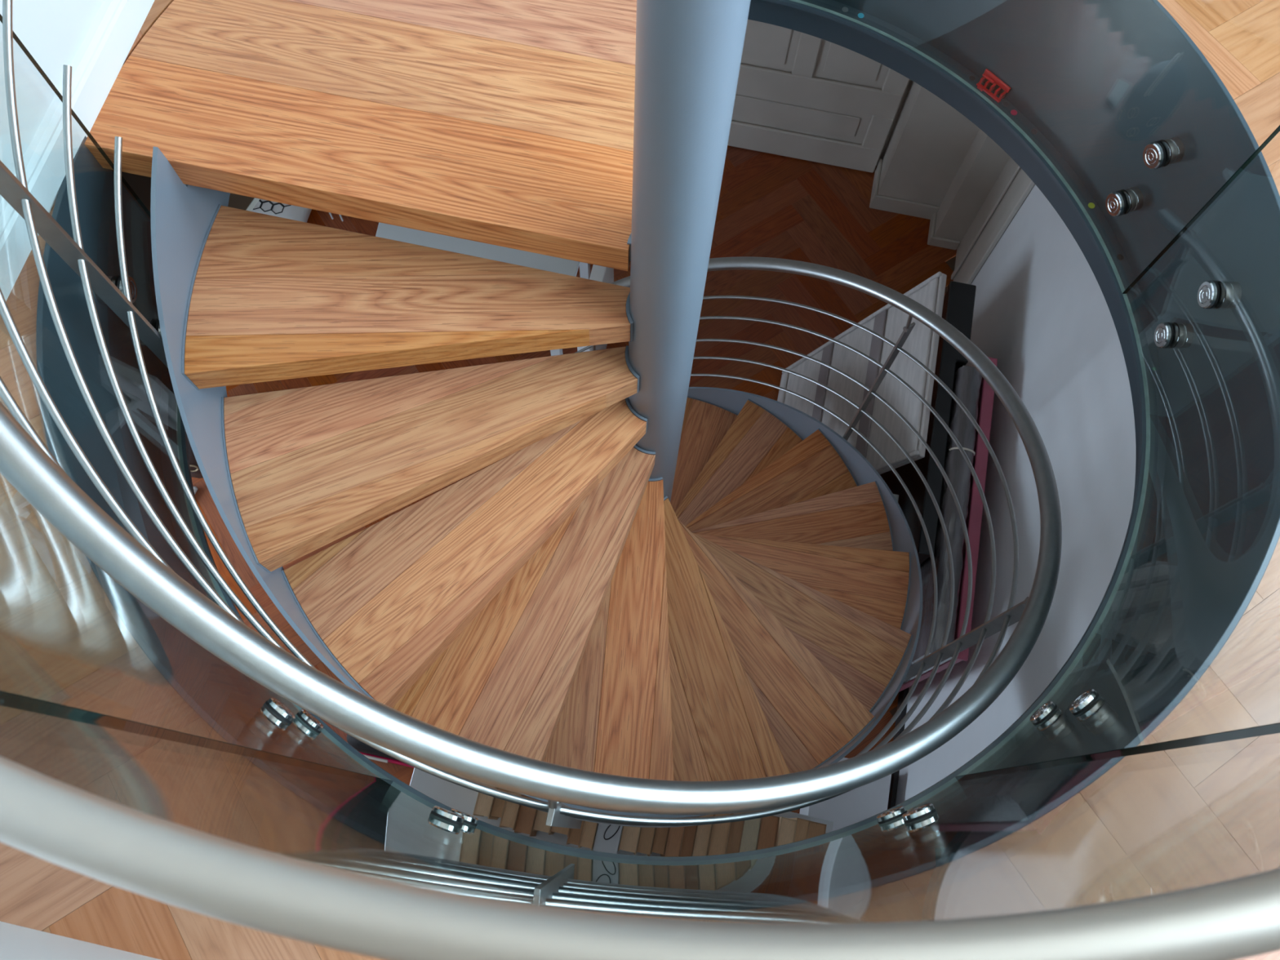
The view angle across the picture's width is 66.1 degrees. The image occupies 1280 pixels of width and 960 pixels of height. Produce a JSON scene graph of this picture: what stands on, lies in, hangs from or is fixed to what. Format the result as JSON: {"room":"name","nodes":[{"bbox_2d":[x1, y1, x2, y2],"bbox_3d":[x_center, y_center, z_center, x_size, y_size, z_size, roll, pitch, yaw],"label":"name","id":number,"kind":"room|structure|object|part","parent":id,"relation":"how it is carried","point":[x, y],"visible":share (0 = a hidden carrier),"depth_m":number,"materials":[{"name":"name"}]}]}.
{"room":"spiral staircase","nodes":[
{"label":"spiral staircase","id":0,"kind":"room"},
{"bbox_2d":[0,0,104,201],"bbox_3d":[-0.932,-1.353,0.804,0.120,3.282,5.600,12,70,3],"label":"wall","id":1,"kind":"structure","parent":0,"point":[53,32],"depth_m":1.59,"materials":[{"name":"white paint"}]},
{"bbox_2d":[0,0,154,301],"bbox_3d":[-0.887,-0.979,1.806,0.020,0.082,5.600,12,70,3],"label":"baseboard","id":2,"kind":"structure","parent":1,"relation":"attached to","point":[96,65],"depth_m":1.67,"materials":[{"name":"white paint"}]},
{"bbox_2d":[0,13,392,781],"bbox_3d":[-0.757,-0.136,1.273,0.183,1.371,1.140,-24,73,-9],"label":"glass panel","id":3,"kind":"object","parent":1,"relation":"attached to","point":[284,728],"visible":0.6,"depth_m":1.48,"materials":[{"name":"glass"}]},
{"bbox_2d":[35,0,1279,861],"bbox_3d":[0.149,-0.209,1.887,2.111,0.558,1.810,-34,74,-12],"label":"trim","id":4,"kind":"structure","parent":1,"relation":"attached to","point":[1098,82],"depth_m":1.87,"materials":[{"name":"grey paint"}]},
{"bbox_2d":[0,691,1279,924],"bbox_3d":[0.081,0.379,1.107,1.026,1.371,0.147,0,70,-1],"label":"glass panel","id":5,"kind":"object","parent":4,"relation":"on","point":[973,846],"visible":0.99,"depth_m":0.82,"materials":[{"name":"glass"}]},
{"bbox_2d":[841,6,848,12],"bbox_3d":[0.499,-1.145,2.393,0.016,0.002,0.016,3,70,0],"label":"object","id":6,"kind":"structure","parent":4,"relation":"on","point":[844,9],"depth_m":2.39,"materials":[{"name":"plastic"}]},
{"bbox_2d":[857,13,864,17],"bbox_3d":[0.537,-1.128,2.387,0.016,0.002,0.016,3,70,0],"label":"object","id":7,"kind":"structure","parent":4,"relation":"on","point":[860,15],"depth_m":2.39,"materials":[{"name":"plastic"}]},
{"bbox_2d":[968,75,975,80],"bbox_3d":[0.787,-0.952,2.330,0.016,0.002,0.016,3,70,0],"label":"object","id":8,"kind":"structure","parent":4,"relation":"on","point":[971,77],"depth_m":2.33,"materials":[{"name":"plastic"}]},
{"bbox_2d":[976,68,1010,102],"bbox_3d":[0.825,-0.921,2.302,0.028,0.036,0.075,-40,76,-14],"label":"label","id":9,"kind":"object","parent":4,"relation":"on","point":[1000,88],"visible":1,"depth_m":2.30,"materials":[{"name":"red plastic"}]},
{"bbox_3d":[0.820,-0.912,2.313,0.014,0.007,0.070,-40,76,-14],"label":"rail","id":10,"kind":"part","parent":9,"relation":"part of","materials":[{"name":"red plastic"}]},
{"bbox_3d":[0.833,-0.925,2.311,0.003,0.021,0.070,-40,76,-14],"label":"plate","id":11,"kind":"part","parent":9,"relation":"part of","materials":[{"name":"red plastic"}]},
{"bbox_3d":[0.832,-0.930,2.294,0.012,0.014,0.075,-40,76,-14],"label":"rail","id":12,"kind":"part","parent":9,"relation":"part of","materials":[{"name":"red plastic"}]},
{"bbox_2d":[1002,101,1008,106],"bbox_3d":[0.858,-0.882,2.306,0.016,0.002,0.016,3,70,0],"label":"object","id":13,"kind":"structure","parent":4,"relation":"on","point":[1005,104],"depth_m":2.31,"materials":[{"name":"plastic"}]},
{"bbox_2d":[1010,109,1017,115],"bbox_3d":[0.875,-0.859,2.299,0.016,0.002,0.016,3,70,0],"label":"button","id":14,"kind":"object","parent":4,"relation":"on","point":[1013,112],"depth_m":2.30,"materials":[{"name":"plastic"}]},
{"bbox_2d":[1030,128,1037,134],"bbox_3d":[0.914,-0.809,2.281,0.016,0.002,0.016,3,70,0],"label":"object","id":15,"kind":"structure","parent":4,"relation":"on","point":[1033,131],"depth_m":2.28,"materials":[{"name":"plastic"}]},
{"bbox_2d":[1088,202,1094,208],"bbox_3d":[1.018,-0.619,2.215,0.016,0.002,0.016,3,70,0],"label":"button","id":16,"kind":"object","parent":4,"relation":"on","point":[1091,205],"depth_m":2.21,"materials":[{"name":"plastic"}]},
{"bbox_2d":[1116,253,1124,260],"bbox_3d":[1.061,-0.493,2.171,0.016,0.002,0.016,3,70,0],"label":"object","id":17,"kind":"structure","parent":4,"relation":"on","point":[1119,256],"depth_m":2.17,"materials":[{"name":"plastic"}]},
{"bbox_2d":[789,0,1279,293],"bbox_3d":[0.747,-1.090,1.650,0.184,1.371,1.143,-41,76,-14],"label":"glass panel","id":18,"kind":"object","parent":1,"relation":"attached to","point":[1162,153],"visible":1,"depth_m":2.08,"materials":[{"name":"glass"}]},
{"bbox_2d":[0,755,1279,959],"bbox_3d":[0.169,-0.614,0.720,2.048,0.030,1.723,-32,74,-12],"label":"rail","id":19,"kind":"object","parent":18,"relation":"on","point":[48,819],"visible":1,"depth_m":0.42,"materials":[{"name":"silver metal"}]},
{"bbox_2d":[245,197,259,211],"bbox_3d":[-0.751,-1.140,2.488,4.440,0.018,3.850,12,70,3],"label":"ceiling","id":20,"kind":"structure","parent":0,"point":[255,201],"depth_m":2.31,"materials":[{"name":"paint"}]},
{"bbox_2d":[191,145,956,813],"bbox_3d":[-0.783,-0.273,4.861,4.890,0.100,4.230,12,70,3],"label":"floor","id":21,"kind":"structure","parent":0,"point":[770,205],"depth_m":5.12,"materials":[{"name":"brown wood"}]},
{"bbox_2d":[186,435,203,478],"bbox_3d":[-2.081,-0.236,4.530,0.389,0.441,0.388,12,70,3],"label":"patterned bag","id":22,"kind":"object","parent":21,"relation":"on","point":[195,471],"visible":0.03,"depth_m":4.47,"materials":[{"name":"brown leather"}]},
{"bbox_2d":[193,486,197,494],"bbox_3d":[-2.195,0.082,4.632,0.201,0.029,0.121,2,70,-1],"label":"cloth","id":23,"kind":"object","parent":21,"relation":"on","point":[195,488],"visible":0.16,"depth_m":4.64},
{"bbox_2d":[251,199,311,222],"bbox_3d":[-1.887,-1.466,5.126,0.340,0.158,0.400,12,70,3],"label":"cushion","id":24,"kind":"object","parent":21,"relation":"on","point":[263,206],"visible":0.19,"depth_m":5.02,"materials":[{"name":"white fabric"}]},
{"bbox_2d":[253,199,291,213],"bbox_3d":[-1.886,-1.491,5.055,0.236,0.007,0.273,12,70,3],"label":"print","id":25,"kind":"object","parent":24,"relation":"on","point":[263,206],"depth_m":5.02},
{"bbox_2d":[328,212,343,221],"bbox_3d":[-1.586,-1.459,4.943,0.130,0.510,0.012,12,70,3],"label":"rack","id":26,"kind":"object","parent":21,"relation":"on","point":[331,215],"visible":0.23,"depth_m":5.16,"materials":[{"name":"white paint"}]},
{"bbox_2d":[346,733,414,768],"bbox_3d":[-1.036,1.042,4.172,0.432,0.297,0.306,12,70,3],"label":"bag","id":27,"kind":"object","parent":21,"relation":"on","point":[367,751],"visible":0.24,"depth_m":4.16,"materials":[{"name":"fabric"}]},
{"bbox_2d":[375,222,591,355],"bbox_3d":[-0.730,-0.946,4.668,0.940,0.720,0.680,12,70,3],"label":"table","id":28,"kind":"object","parent":21,"relation":"on","point":[548,263],"visible":0.02,"depth_m":4.31,"materials":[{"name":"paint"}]},
{"bbox_3d":[-0.388,-0.600,4.568,0.044,0.690,0.044,12,70,3],"label":"leg","id":29,"kind":"part","parent":28,"relation":"part of","materials":[{"name":"white paint"}]},
{"bbox_3d":[-0.272,-1.115,4.755,0.044,0.690,0.044,12,70,3],"label":"leg","id":30,"kind":"part","parent":28,"relation":"part of","materials":[{"name":"white paint"}]},
{"bbox_2d":[84,0,922,817],"bbox_3d":[-0.011,-0.395,1.820,1.785,5.740,1.959,-41,76,-14],"label":"spiral staircase","id":31,"kind":"structure","parent":21,"relation":"on","point":[659,576],"depth_m":1.91,"materials":[{"name":"brown wood"}]},
{"bbox_2d":[0,0,1062,829],"bbox_3d":[0.030,-0.098,2.443,1.830,3.979,1.832,3,70,0],"label":"stair railing","id":32,"kind":"object","parent":31,"relation":"attached to","point":[26,462],"visible":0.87,"depth_m":1.39,"materials":[{"name":"silver metal"}]},
{"bbox_3d":[0.035,-0.130,2.368,1.824,2.690,1.824,3,70,0],"label":"rail rod","id":33,"kind":"part","parent":32,"relation":"part of","materials":[{"name":"silver metal"}]},
{"bbox_3d":[0.038,-0.180,2.229,1.824,2.690,1.824,3,70,0],"label":"rail rod","id":34,"kind":"part","parent":32,"relation":"part of","materials":[{"name":"silver metal"}]},
{"bbox_3d":[0.025,0.033,2.822,1.824,2.690,1.824,3,70,0],"label":"rail rod","id":35,"kind":"part","parent":32,"relation":"part of","materials":[{"name":"silver metal"}]},
{"bbox_3d":[0.045,-0.285,1.936,1.802,2.900,1.802,3,70,0],"label":"handrail","id":36,"kind":"part","parent":32,"relation":"part of","materials":[{"name":"silver metal"}]},
{"bbox_2d":[577,264,613,351],"bbox_3d":[-0.204,-0.737,4.616,0.060,0.700,0.480,12,70,3],"label":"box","id":37,"kind":"object","parent":21,"relation":"on","point":[600,273],"visible":0.06,"depth_m":4.33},
{"bbox_2d":[409,768,834,856],"bbox_3d":[-0.092,1.335,3.716,1.410,1.000,0.374,12,70,3],"label":"bookcase","id":38,"kind":"object","parent":21,"relation":"on","point":[452,795],"visible":0.06,"depth_m":3.27,"materials":[{"name":"white paint"}]},
{"bbox_2d":[472,783,497,819],"bbox_3d":[-0.472,0.985,3.171,0.050,0.244,0.201,12,70,3],"label":"book","id":39,"kind":"object","parent":38,"relation":"on","point":[484,803],"visible":0.27,"depth_m":3.04,"materials":[{"name":"beige paper"}]},
{"bbox_2d":[489,787,507,819],"bbox_3d":[-0.430,0.999,3.175,0.037,0.228,0.185,12,70,3],"label":"book","id":40,"kind":"object","parent":38,"relation":"on","point":[498,806],"visible":0.2,"depth_m":3.05,"materials":[{"name":"brown paper"}]},
{"bbox_2d":[498,790,522,830],"bbox_3d":[-0.393,1.022,3.155,0.044,0.252,0.187,12,70,3],"label":"book","id":41,"kind":"object","parent":38,"relation":"on","point":[511,810],"visible":0.2,"depth_m":3.02,"materials":[{"name":"beige paper"}]},
{"bbox_2d":[513,795,537,836],"bbox_3d":[-0.343,1.028,3.169,0.052,0.224,0.221,12,70,3],"label":"book","id":42,"kind":"object","parent":38,"relation":"on","point":[526,815],"visible":0.32,"depth_m":3.05,"materials":[{"name":"brown paper"}]},
{"bbox_2d":[532,809,553,835],"bbox_3d":[-0.290,1.042,3.176,0.053,0.204,0.190,12,70,3],"label":"book","id":43,"kind":"object","parent":38,"relation":"on","point":[540,823],"visible":0.27,"depth_m":3.06,"materials":[{"name":"brown paper"}]},
{"bbox_2d":[550,826,569,836],"bbox_3d":[-0.233,1.043,3.179,0.058,0.200,0.202,12,70,3],"label":"book","id":44,"kind":"object","parent":38,"relation":"on","point":[553,829],"visible":0.2,"depth_m":3.06,"materials":[{"name":"brown paper"}]},
{"bbox_2d":[566,820,584,847],"bbox_3d":[-0.187,1.061,3.164,0.040,0.219,0.221,12,70,3],"label":"book","id":45,"kind":"object","parent":38,"relation":"on","point":[575,834],"visible":0.18,"depth_m":3.04,"materials":[{"name":"brown paper"}]},
{"bbox_2d":[578,821,598,850],"bbox_3d":[-0.146,1.061,3.144,0.040,0.258,0.224,12,70,3],"label":"book","id":46,"kind":"object","parent":38,"relation":"on","point":[589,828],"visible":0.21,"depth_m":3.00,"materials":[{"name":"brown paper"}]},
{"bbox_2d":[592,822,622,853],"bbox_3d":[-0.097,1.117,3.127,0.075,0.254,0.280,12,70,3],"label":"book","id":47,"kind":"object","parent":38,"relation":"on","point":[607,837],"visible":0.28,"depth_m":3.00,"materials":[{"name":"paper"}]},
{"bbox_2d":[617,826,640,854],"bbox_3d":[-0.022,1.088,3.149,0.054,0.235,0.200,12,70,3],"label":"book","id":48,"kind":"object","parent":38,"relation":"on","point":[629,837],"visible":0.27,"depth_m":3.02,"materials":[{"name":"brown paper"}]},
{"bbox_2d":[635,826,655,856],"bbox_3d":[0.025,1.108,3.152,0.044,0.218,0.178,12,70,3],"label":"book","id":49,"kind":"object","parent":38,"relation":"on","point":[645,840],"visible":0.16,"depth_m":3.04,"materials":[{"name":"brown paper"}]},
{"bbox_2d":[650,827,669,856],"bbox_3d":[0.071,1.100,3.157,0.040,0.215,0.196,12,70,3],"label":"book","id":50,"kind":"object","parent":38,"relation":"on","point":[660,835],"visible":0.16,"depth_m":3.04,"materials":[{"name":"brown paper"}]},
{"bbox_2d":[661,826,684,856],"bbox_3d":[0.110,1.125,3.140,0.045,0.233,0.195,12,70,3],"label":"book","id":51,"kind":"object","parent":38,"relation":"on","point":[675,834],"visible":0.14,"depth_m":3.02,"materials":[{"name":"brown paper"}]},
{"bbox_2d":[679,816,698,856],"bbox_3d":[0.152,1.130,3.151,0.037,0.211,0.169,12,70,3],"label":"book","id":52,"kind":"object","parent":38,"relation":"on","point":[689,834],"visible":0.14,"depth_m":3.05,"materials":[{"name":"brown paper"}]},
{"bbox_2d":[691,814,714,856],"bbox_3d":[0.193,1.135,3.145,0.044,0.221,0.205,12,70,3],"label":"book","id":53,"kind":"object","parent":38,"relation":"on","point":[701,842],"visible":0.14,"depth_m":3.04,"materials":[{"name":"brown paper"}]},
{"bbox_2d":[706,813,731,855],"bbox_3d":[0.240,1.147,3.127,0.052,0.248,0.167,12,70,3],"label":"book","id":54,"kind":"object","parent":38,"relation":"on","point":[719,835],"visible":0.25,"depth_m":3.02,"materials":[{"name":"brown paper"}]},
{"bbox_2d":[725,813,744,853],"bbox_3d":[0.285,1.166,3.131,0.041,0.231,0.189,12,70,3],"label":"book","id":55,"kind":"object","parent":38,"relation":"on","point":[736,828],"visible":0.2,"depth_m":3.04,"materials":[{"name":"brown paper"}]},
{"bbox_2d":[739,817,760,852],"bbox_3d":[0.333,1.172,3.143,0.052,0.206,0.183,12,70,3],"label":"book","id":56,"kind":"object","parent":38,"relation":"on","point":[751,827],"visible":0.29,"depth_m":3.06,"materials":[{"name":"grey paper"}]},
{"bbox_2d":[755,815,779,849],"bbox_3d":[0.386,1.177,3.135,0.052,0.219,0.205,12,70,3],"label":"book","id":57,"kind":"object","parent":38,"relation":"on","point":[766,838],"visible":0.25,"depth_m":3.05,"materials":[{"name":"brown paper"}]},
{"bbox_2d":[774,817,797,846],"bbox_3d":[0.435,1.189,3.113,0.049,0.255,0.223,12,70,3],"label":"book","id":58,"kind":"object","parent":38,"relation":"on","point":[786,830],"visible":0.38,"depth_m":3.02,"materials":[{"name":"beige paper"}]},
{"bbox_2d":[789,817,810,842],"bbox_3d":[0.481,1.196,3.120,0.042,0.239,0.227,12,70,3],"label":"book","id":59,"kind":"object","parent":38,"relation":"on","point":[802,827],"visible":0.29,"depth_m":3.04,"materials":[{"name":"brown paper"}]},
{"bbox_2d":[808,821,826,838],"bbox_3d":[0.529,1.208,3.127,0.054,0.220,0.224,12,70,3],"label":"book","id":60,"kind":"object","parent":38,"relation":"on","point":[815,828],"visible":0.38,"depth_m":3.06,"materials":[{"name":"brown paper"}]},
{"bbox_2d":[799,757,891,831],"bbox_3d":[0.820,1.510,4.083,0.318,0.230,0.670,12,70,3],"label":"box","id":61,"kind":"object","parent":21,"relation":"on","point":[863,802],"visible":0.02,"depth_m":4.03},
{"bbox_2d":[777,271,946,474],"bbox_3d":[0.877,-0.314,4.254,0.488,1.100,0.790,12,70,3],"label":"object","id":62,"kind":"object","parent":21,"relation":"on","point":[889,321],"visible":0.57,"depth_m":4.01,"materials":[{"name":"white wood"}]},
{"bbox_2d":[893,493,898,502],"bbox_3d":[0.974,0.338,4.220,0.030,0.770,0.330,12,70,3],"label":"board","id":63,"kind":"object","parent":21,"relation":"on","point":[896,496],"visible":0.1,"depth_m":3.91,"materials":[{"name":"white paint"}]},
{"bbox_2d":[880,280,976,564],"bbox_3d":[1.136,-0.064,4.182,0.102,1.120,1.130,12,70,3],"label":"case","id":64,"kind":"object","parent":21,"relation":"on","point":[959,299],"visible":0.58,"depth_m":3.71,"materials":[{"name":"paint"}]},
{"bbox_3d":[1.148,-0.248,3.669,0.102,0.030,1.130,12,70,3],"label":"lid","id":65,"kind":"part","parent":64,"relation":"part of","materials":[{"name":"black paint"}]},
{"bbox_2d":[902,365,982,684],"bbox_3d":[1.121,0.276,4.035,0.095,1.168,1.100,12,70,3],"label":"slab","id":66,"kind":"object","parent":21,"relation":"on","point":[967,380],"visible":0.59,"depth_m":3.51,"materials":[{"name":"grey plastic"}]},
{"bbox_2d":[898,356,997,692],"bbox_3d":[1.203,0.262,4.064,0.044,1.125,1.170,12,70,3],"label":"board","id":67,"kind":"object","parent":21,"relation":"on","point":[974,518],"visible":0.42,"depth_m":3.53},
{"bbox_2d":[0,0,1279,959],"bbox_3d":[0.738,-0.536,2.011,3.355,0.532,5.600,12,70,3],"label":"floor","id":68,"kind":"structure","parent":0,"point":[1169,820],"depth_m":1.39,"materials":[{"name":"brown wood"}]},
{"bbox_2d":[0,921,160,959],"bbox_3d":[-0.895,0.612,0.809,0.610,0.885,0.466,12,70,3],"label":"wall","id":69,"kind":"structure","parent":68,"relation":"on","point":[16,942],"depth_m":1.20,"materials":[{"name":"paint"}]},
{"bbox_3d":[-0.708,0.458,0.860,0.292,0.770,0.020,12,70,3],"label":"door","id":70,"kind":"part","parent":69,"relation":"part of","materials":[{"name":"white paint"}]},
{"bbox_2d":[876,79,1035,283],"bbox_3d":[-0.382,-2.111,4.165,4.600,2.468,0.950,12,70,3],"label":"wall","id":71,"kind":"structure","parent":0,"point":[931,153],"depth_m":4.79,"materials":[{"name":"beige paint"}]},
{"bbox_2d":[727,19,909,173],"bbox_3d":[0.807,-2.149,4.397,1.005,2.092,0.060,12,70,3],"label":"door","id":72,"kind":"structure","parent":71,"relation":"in","point":[800,95],"depth_m":4.93,"materials":[{"name":"beige paint"}]},
{"bbox_3d":[0.591,-2.257,4.191,0.260,1.255,0.008,12,70,3],"label":"panel","id":73,"kind":"part","parent":72,"relation":"part of","materials":[{"name":"beige paint"}]},
{"bbox_3d":[0.788,-1.887,5.085,0.685,0.140,0.008,12,70,3],"label":"panel","id":74,"kind":"part","parent":72,"relation":"part of","materials":[{"name":"beige paint"}]},
{"bbox_3d":[0.782,-1.809,5.286,1.005,0.190,0.020,12,70,3],"label":"rail","id":75,"kind":"part","parent":72,"relation":"part of","materials":[{"name":"beige paint"}]},
{"bbox_3d":[0.791,-1.951,4.891,1.005,0.170,0.020,12,70,3],"label":"rail","id":76,"kind":"part","parent":72,"relation":"part of","materials":[{"name":"beige paint"}]},
{"bbox_3d":[1.026,-2.167,4.168,0.260,1.255,0.008,12,70,3],"label":"panel","id":77,"kind":"part","parent":72,"relation":"part of","materials":[{"name":"beige paint"}]},
{"bbox_2d":[869,158,959,249],"bbox_3d":[1.428,-1.425,5.213,0.206,0.110,0.626,-41,76,-14],"label":"baseboard","id":78,"kind":"structure","parent":71,"relation":"attached to","point":[886,203],"depth_m":5.20,"materials":[{"name":"beige paint"}]},
{"bbox_2d":[895,184,1136,805],"bbox_3d":[1.351,0.140,3.398,0.101,2.468,2.980,12,70,3],"label":"wall","id":79,"kind":"structure","parent":0,"point":[1041,310],"depth_m":3.28,"materials":[{"name":"white paint"}]},
{"bbox_2d":[887,687,909,808],"bbox_3d":[1.073,1.383,4.209,0.021,0.090,1.118,12,70,3],"label":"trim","id":80,"kind":"structure","parent":79,"relation":"attached to","point":[902,695],"depth_m":4.24,"materials":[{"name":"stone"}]},
{"bbox_2d":[951,164,1035,284],"bbox_3d":[1.630,-1.366,3.945,0.022,2.466,0.270,12,70,3],"label":"trim","id":81,"kind":"structure","parent":79,"relation":"attached to","point":[1027,186],"depth_m":4.43,"materials":[{"name":"beige paint"}]},
{"bbox_2d":[956,126,1279,776],"bbox_3d":[0.908,-0.128,1.308,0.178,1.371,1.124,24,72,7],"label":"glass panel","id":82,"kind":"object","parent":79,"relation":"attached to","point":[1097,716],"visible":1,"depth_m":1.82,"materials":[{"name":"glass"}]}
]}

